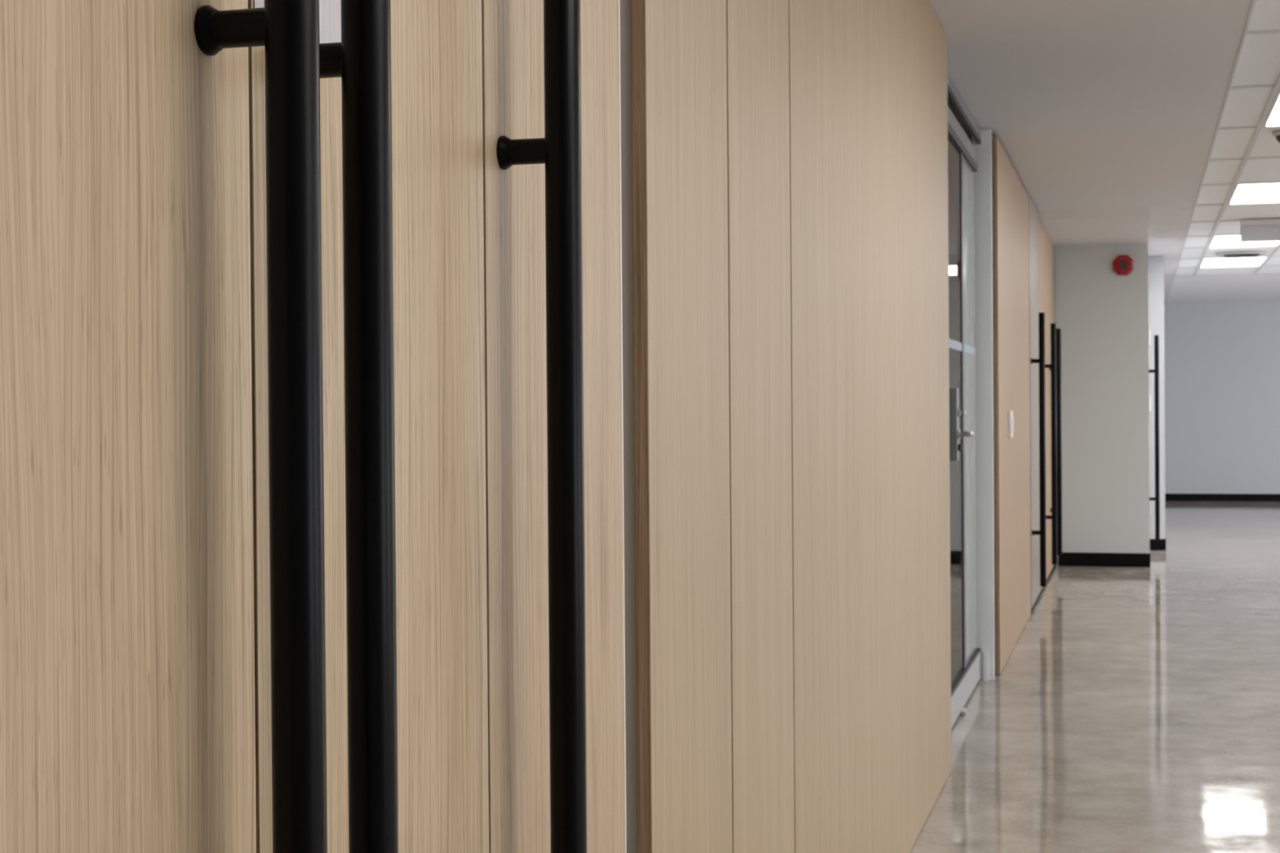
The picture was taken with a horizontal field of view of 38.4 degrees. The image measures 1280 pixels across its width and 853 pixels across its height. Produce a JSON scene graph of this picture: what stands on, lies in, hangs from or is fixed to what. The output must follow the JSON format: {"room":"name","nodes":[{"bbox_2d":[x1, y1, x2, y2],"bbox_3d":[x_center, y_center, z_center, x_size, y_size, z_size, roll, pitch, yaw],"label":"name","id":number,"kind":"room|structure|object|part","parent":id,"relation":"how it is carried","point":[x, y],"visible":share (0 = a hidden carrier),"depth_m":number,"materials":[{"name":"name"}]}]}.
{"room":"office corridor","nodes":[
{"label":"office corridor","id":0,"kind":"room"},
{"bbox_2d":[991,138,995,675],"bbox_3d":[2.512,-0.129,12.098,0.107,2.635,6.410,0,1,15],"label":"wall","id":1,"kind":"structure","parent":0,"point":[992,139],"depth_m":9.02,"materials":[{"name":"brown wood"}]},
{"bbox_2d":[973,128,995,680],"bbox_3d":[1.666,-0.104,8.910,0.084,2.666,0.037,0,1,15],"label":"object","id":2,"kind":"structure","parent":1,"relation":"attached to","point":[983,176],"depth_m":8.90,"materials":[{"name":"white metal"}]},
{"bbox_2d":[992,136,1031,675],"bbox_3d":[2.107,-0.117,10.356,0.020,2.646,2.715,0,1,15],"label":"wood panel","id":3,"kind":"object","parent":1,"relation":"attached to","point":[1011,198],"visible":1,"depth_m":9.93,"materials":[{"name":"beige wood"}]},
{"bbox_2d":[1008,410,1013,438],"bbox_3d":[1.966,-0.011,9.751,0.024,0.142,0.130,0,1,15],"label":"light switch","id":4,"kind":"object","parent":3,"relation":"attached to","point":[1011,419],"visible":1,"depth_m":9.69,"materials":[{"name":"white plastic"}]},
{"bbox_2d":[1028,195,1046,608],"bbox_3d":[2.664,-0.159,12.243,0.109,2.626,1.130,0,1,15],"label":"closet door","id":5,"kind":"structure","parent":1,"relation":"in","point":[1037,319],"depth_m":11.91,"materials":[{"name":"beige laminate"}]},
{"bbox_3d":[2.621,-0.159,12.255,0.020,2.626,1.130,0,1,15],"label":"panel","id":6,"kind":"part","parent":5,"relation":"part of","materials":[{"name":"beige laminate"}]},
{"bbox_3d":[2.578,0.148,11.789,0.039,1.756,0.039,0,1,15],"label":"pull handle","id":7,"kind":"part","parent":5,"relation":"part of","materials":[{"name":"black metal"}]},
{"bbox_2d":[1031,564,1055,613],"bbox_3d":[2.949,1.156,13.441,0.022,0.030,3.580,0,1,15],"label":"trim","id":8,"kind":"structure","parent":1,"relation":"attached to","point":[1054,566],"depth_m":12.83,"materials":[{"name":"black plastic"}]},
{"bbox_2d":[1038,217,1057,590],"bbox_3d":[2.947,-0.159,13.291,0.109,2.600,1.000,0,1,15],"label":"closet door","id":9,"kind":"structure","parent":1,"relation":"in","point":[1042,232],"depth_m":13.39,"materials":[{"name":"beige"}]},
{"bbox_3d":[2.905,-0.159,13.302,0.020,2.600,1.000,0,1,15],"label":"panel","id":10,"kind":"part","parent":9,"relation":"part of","materials":[{"name":"beige wood"}]},
{"bbox_3d":[3.014,0.128,13.400,0.039,1.756,0.039,0,1,15],"label":"pull handle","id":11,"kind":"part","parent":9,"relation":"part of","materials":[{"name":"black metal"}]},
{"bbox_2d":[1045,231,1062,577],"bbox_3d":[3.264,-0.174,14.461,0.109,2.600,1.414,0,1,15],"label":"closet door","id":12,"kind":"structure","parent":1,"relation":"in","point":[1050,307],"depth_m":14.25,"materials":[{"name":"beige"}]},
{"bbox_3d":[3.221,-0.174,14.473,0.020,2.600,1.414,0,1,15],"label":"panel","id":13,"kind":"part","parent":12,"relation":"part of","materials":[{"name":"beige wood"}]},
{"bbox_3d":[3.249,0.117,14.269,0.039,1.756,0.039,0,1,15],"label":"pull handle","id":14,"kind":"part","parent":12,"relation":"part of","materials":[{"name":"black metal"}]},
{"bbox_2d":[909,501,1279,852],"bbox_3d":[3.832,1.270,10.495,10.900,0.150,30.630,0,1,15],"label":"floor","id":15,"kind":"structure","parent":0,"point":[1133,709],"depth_m":7.94,"materials":[{"name":"concrete"}]},
{"bbox_2d":[959,707,967,715],"bbox_3d":[1.375,1.230,7.937,0.065,0.022,0.090,0,1,15],"label":"floor guide","id":16,"kind":"object","parent":15,"relation":"on","point":[963,712],"visible":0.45,"depth_m":7.89,"materials":[{"name":"grey metal"}]},
{"bbox_2d":[1053,243,1149,565],"bbox_3d":[5.025,-0.251,20.223,1.033,2.670,10.590,0,1,15],"label":"wall pier","id":17,"kind":"object","parent":15,"relation":"on","point":[1101,314],"visible":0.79,"depth_m":15.07,"materials":[{"name":"white paint"}]},
{"bbox_2d":[1058,552,1150,567],"bbox_3d":[3.806,1.091,15.088,0.731,0.112,0.032,0,1,15],"label":"baseboard","id":18,"kind":"object","parent":17,"relation":"attached to","point":[1073,559],"visible":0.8,"depth_m":15.07,"materials":[{"name":"black plastic"}]},
{"bbox_2d":[1112,254,1133,275],"bbox_3d":[3.936,-1.315,14.987,0.166,0.166,0.060,0,1,15],"label":"fire alarm","id":19,"kind":"object","parent":17,"relation":"attached to","point":[1123,264],"visible":1,"depth_m":14.96,"materials":[{"name":"red plastic"}]},
{"bbox_2d":[1148,328,1159,539],"bbox_3d":[4.521,-0.075,16.207,0.092,2.390,0.950,0,1,15],"label":"closet door","id":20,"kind":"structure","parent":17,"relation":"attached to","point":[1156,371],"depth_m":15.83,"materials":[{"name":"white paint"}]},
{"bbox_3d":[4.450,0.091,15.840,0.039,1.756,0.039,0,1,15],"label":"pull handle","id":21,"kind":"part","parent":20,"relation":"part of","materials":[{"name":"black metal"}]},
{"bbox_2d":[927,0,1279,305],"bbox_3d":[5.413,-1.630,9.978,7.150,0.363,30.130,0,1,15],"label":"ceiling","id":22,"kind":"structure","parent":0,"point":[1091,104],"depth_m":8.46,"materials":[{"name":"white paint"}]},
{"bbox_2d":[946,71,982,146],"bbox_3d":[1.322,-1.384,7.799,0.070,0.084,2.260,0,1,15],"label":"door track","id":23,"kind":"object","parent":22,"relation":"attached to","point":[956,103],"visible":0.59,"depth_m":8.10,"materials":[{"name":"grey metal"}]},
{"bbox_2d":[947,106,980,728],"bbox_3d":[1.365,-0.057,7.809,0.114,2.576,2.190,0,1,15],"label":"door","id":24,"kind":"structure","parent":23,"relation":"hanging from","point":[962,153],"depth_m":8.15,"materials":[{"name":"grey"}]},
{"bbox_3d":[1.317,-0.009,7.756,0.048,0.305,0.070,0,1,15],"label":"lock plate","id":25,"kind":"part","parent":24,"relation":"part of","materials":[{"name":"grey metal"}]},
{"bbox_3d":[1.234,-0.053,7.462,0.010,2.320,1.450,0,1,15],"label":"glass pane","id":26,"kind":"part","parent":24,"relation":"part of","materials":[{"name":"glass"}]},
{"bbox_3d":[1.316,-1.282,7.802,0.036,0.070,2.180,0,1,15],"label":"rail","id":27,"kind":"part","parent":24,"relation":"part of","materials":[{"name":"grey metal"}]},
{"bbox_3d":[1.358,0.032,7.689,0.066,0.044,0.152,0,1,15],"label":"lever","id":28,"kind":"part","parent":24,"relation":"part of","materials":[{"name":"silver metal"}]},
{"bbox_3d":[1.338,1.165,7.832,0.038,0.131,2.190,0,1,15],"label":"rail","id":29,"kind":"part","parent":24,"relation":"part of","materials":[{"name":"grey metal"}]},
{"bbox_2d":[1173,0,1256,279],"bbox_3d":[2.518,-1.448,7.876,0.010,0.027,24.555,0,1,15],"label":"trim","id":30,"kind":"structure","parent":22,"relation":"attached to","point":[1253,1],"depth_m":8.23,"materials":[{"name":"white paint"}]},
{"bbox_2d":[1175,29,1279,276],"bbox_3d":[5.328,-1.475,7.122,5.822,0.006,24.567,0,1,15],"label":"grid","id":31,"kind":"object","parent":22,"relation":"attached to","point":[1277,86],"visible":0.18,"depth_m":10.78,"materials":[{"name":"white paint"}]},
{"bbox_2d":[1199,257,1268,267],"bbox_3d":[5.740,-1.598,17.826,0.586,0.022,1.196,0,1,15],"label":"ceiling light","id":32,"kind":"object","parent":31,"relation":"attached to","point":[1251,261],"visible":0.91,"depth_m":18.00,"materials":[{"name":"white paint"}]},
{"bbox_2d":[1208,235,1279,248],"bbox_3d":[5.103,-1.568,15.471,0.586,0.022,1.196,0,1,15],"label":"ceiling light","id":33,"kind":"object","parent":31,"relation":"attached to","point":[1233,241],"visible":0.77,"depth_m":15.82,"materials":[{"name":"white paint"}]},
{"bbox_2d":[1227,182,1279,204],"bbox_3d":[4.147,-1.523,11.939,0.586,0.022,1.196,0,1,15],"label":"ceiling light","id":34,"kind":"object","parent":31,"relation":"attached to","point":[1269,193],"visible":0.86,"depth_m":12.10,"materials":[{"name":"white paint"}]},
{"bbox_2d":[1240,218,1279,242],"bbox_3d":[4.815,-1.455,13.598,0.718,0.160,0.090,0,1,15],"label":"hanging sign","id":35,"kind":"object","parent":31,"relation":"hanging from","point":[1261,229],"visible":1,"depth_m":13.62,"materials":[{"name":"white plastic"}]},
{"bbox_2d":[1262,88,1279,127],"bbox_3d":[3.191,-1.479,8.406,0.586,0.022,1.196,0,1,15],"label":"ceiling light","id":36,"kind":"object","parent":31,"relation":"attached to","point":[1273,119],"visible":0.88,"depth_m":8.77,"materials":[{"name":"white paint"}]},
{"bbox_2d":[1266,96,1279,123],"bbox_3d":[3.190,-1.486,8.406,0.558,0.004,1.168,0,1,15],"label":"diffuser","id":37,"kind":"object","parent":36,"relation":"attached to","point":[1273,116],"depth_m":8.70,"materials":[{"name":"white plastic"}]},
{"bbox_2d":[1215,251,1268,257],"bbox_3d":[5.471,-1.559,16.734,0.460,0.031,0.460,0,1,15],"label":"ceiling vent","id":38,"kind":"object","parent":22,"relation":"in","point":[1234,254],"visible":1,"depth_m":16.62,"materials":[{"name":"white metal"}]},
{"bbox_2d":[1272,130,1279,142],"bbox_3d":[3.240,-1.448,9.238,0.124,0.060,0.124,0,1,15],"label":"security camera","id":39,"kind":"object","parent":22,"relation":"attached to","point":[1277,134],"visible":1,"depth_m":9.22,"materials":[{"name":"grey paint"}]},
{"bbox_2d":[1147,255,1164,550],"bbox_3d":[5.828,-0.265,20.928,0.148,2.670,8.810,0,1,15],"label":"wall","id":40,"kind":"structure","parent":0,"point":[1155,263],"depth_m":16.67,"materials":[{"name":"grey paint"}]},
{"bbox_2d":[1150,538,1165,551],"bbox_3d":[4.698,1.072,16.691,0.140,0.104,0.032,0,1,15],"label":"baseboard","id":41,"kind":"structure","parent":40,"relation":"attached to","point":[1155,544],"depth_m":16.68,"materials":[{"name":"black plastic"}]},
{"bbox_2d":[1164,301,1279,493],"bbox_3d":[10.036,-0.500,24.453,6.200,3.000,0.200,0,1,15],"label":"wall","id":42,"kind":"structure","parent":0,"point":[1222,359],"depth_m":24.93,"materials":[{"name":"grey paint"}]},
{"bbox_2d":[1164,493,1279,501],"bbox_3d":[9.939,0.952,24.388,5.968,0.100,0.012,0,1,15],"label":"baseboard","id":43,"kind":"structure","parent":42,"relation":"attached to","point":[1168,497],"depth_m":24.93,"materials":[{"name":"black plastic"}]},
{"bbox_3d":[-0.409,-0.012,1.519,0.217,2.670,10.720,0,1,15],"label":"wall","id":44,"kind":"structure","parent":0,"visible":0},
{"bbox_2d":[0,0,327,852],"bbox_3d":[-0.339,-0.010,1.149,0.109,2.660,0.552,0,1,15],"label":"closet door","id":45,"kind":"structure","parent":44,"relation":"in","point":[127,725],"depth_m":1.28,"materials":[{"name":"brown wood"}]},
{"bbox_3d":[-0.249,0.277,1.345,0.039,1.756,0.039,0,1,15],"label":"pull handle","id":46,"kind":"part","parent":45,"relation":"part of","materials":[{"name":"black metal"}]},
{"bbox_2d":[248,0,488,852],"bbox_3d":[-0.197,-0.017,1.672,0.109,2.660,0.521,0,1,15],"label":"closet door","id":47,"kind":"structure","parent":44,"relation":"in","point":[401,81],"depth_m":1.70,"materials":[{"name":"brown wood"}]},
{"bbox_3d":[-0.275,-0.396,1.522,0.001,0.166,0.195,0,1,15],"label":"metal plate","id":48,"kind":"part","parent":47,"relation":"part of","materials":[{"name":"silver metal"}]},
{"bbox_3d":[-0.214,0.275,1.474,0.039,1.756,0.039,0,1,15],"label":"pull handle","id":49,"kind":"part","parent":47,"relation":"part of","materials":[{"name":"black metal"}]},
{"bbox_2d":[481,0,626,852],"bbox_3d":[-0.059,-0.023,2.184,0.109,2.660,0.528,0,1,15],"label":"closet door","id":50,"kind":"structure","parent":44,"relation":"in","point":[552,134],"depth_m":2.03,"materials":[{"name":"brown wood"}]},
{"bbox_3d":[-0.078,0.273,1.976,0.039,1.756,0.039,0,1,15],"label":"pull handle","id":51,"kind":"part","parent":50,"relation":"part of","materials":[{"name":"black metal"}]},
{"bbox_2d":[619,0,638,852],"bbox_3d":[-0.028,-0.026,2.509,0.001,2.670,0.170,0,1,15],"label":"trim","id":52,"kind":"structure","parent":44,"relation":"attached to","point":[625,6],"depth_m":2.55,"materials":[{"name":"brown"}]},
{"bbox_2d":[631,0,732,852],"bbox_3d":[0.071,-0.030,2.834,0.020,2.663,0.527,0,1,15],"label":"wood panel","id":53,"kind":"object","parent":44,"relation":"attached to","point":[679,46],"visible":1,"depth_m":2.77,"materials":[{"name":"brown wood"}]},
{"bbox_2d":[726,0,794,852],"bbox_3d":[0.216,-0.037,3.371,0.020,2.663,0.563,0,1,15],"label":"wood panel","id":54,"kind":"object","parent":44,"relation":"attached to","point":[757,60],"visible":0.75,"depth_m":3.34,"materials":[{"name":"brown wood"}]},
{"bbox_2d":[788,0,951,852],"bbox_3d":[0.704,-0.060,5.171,0.020,2.663,3.143,0,1,15],"label":"wood panel","id":55,"kind":"object","parent":44,"relation":"attached to","point":[868,78],"visible":0.95,"depth_m":4.68,"materials":[{"name":"brown wood"}]}
]}

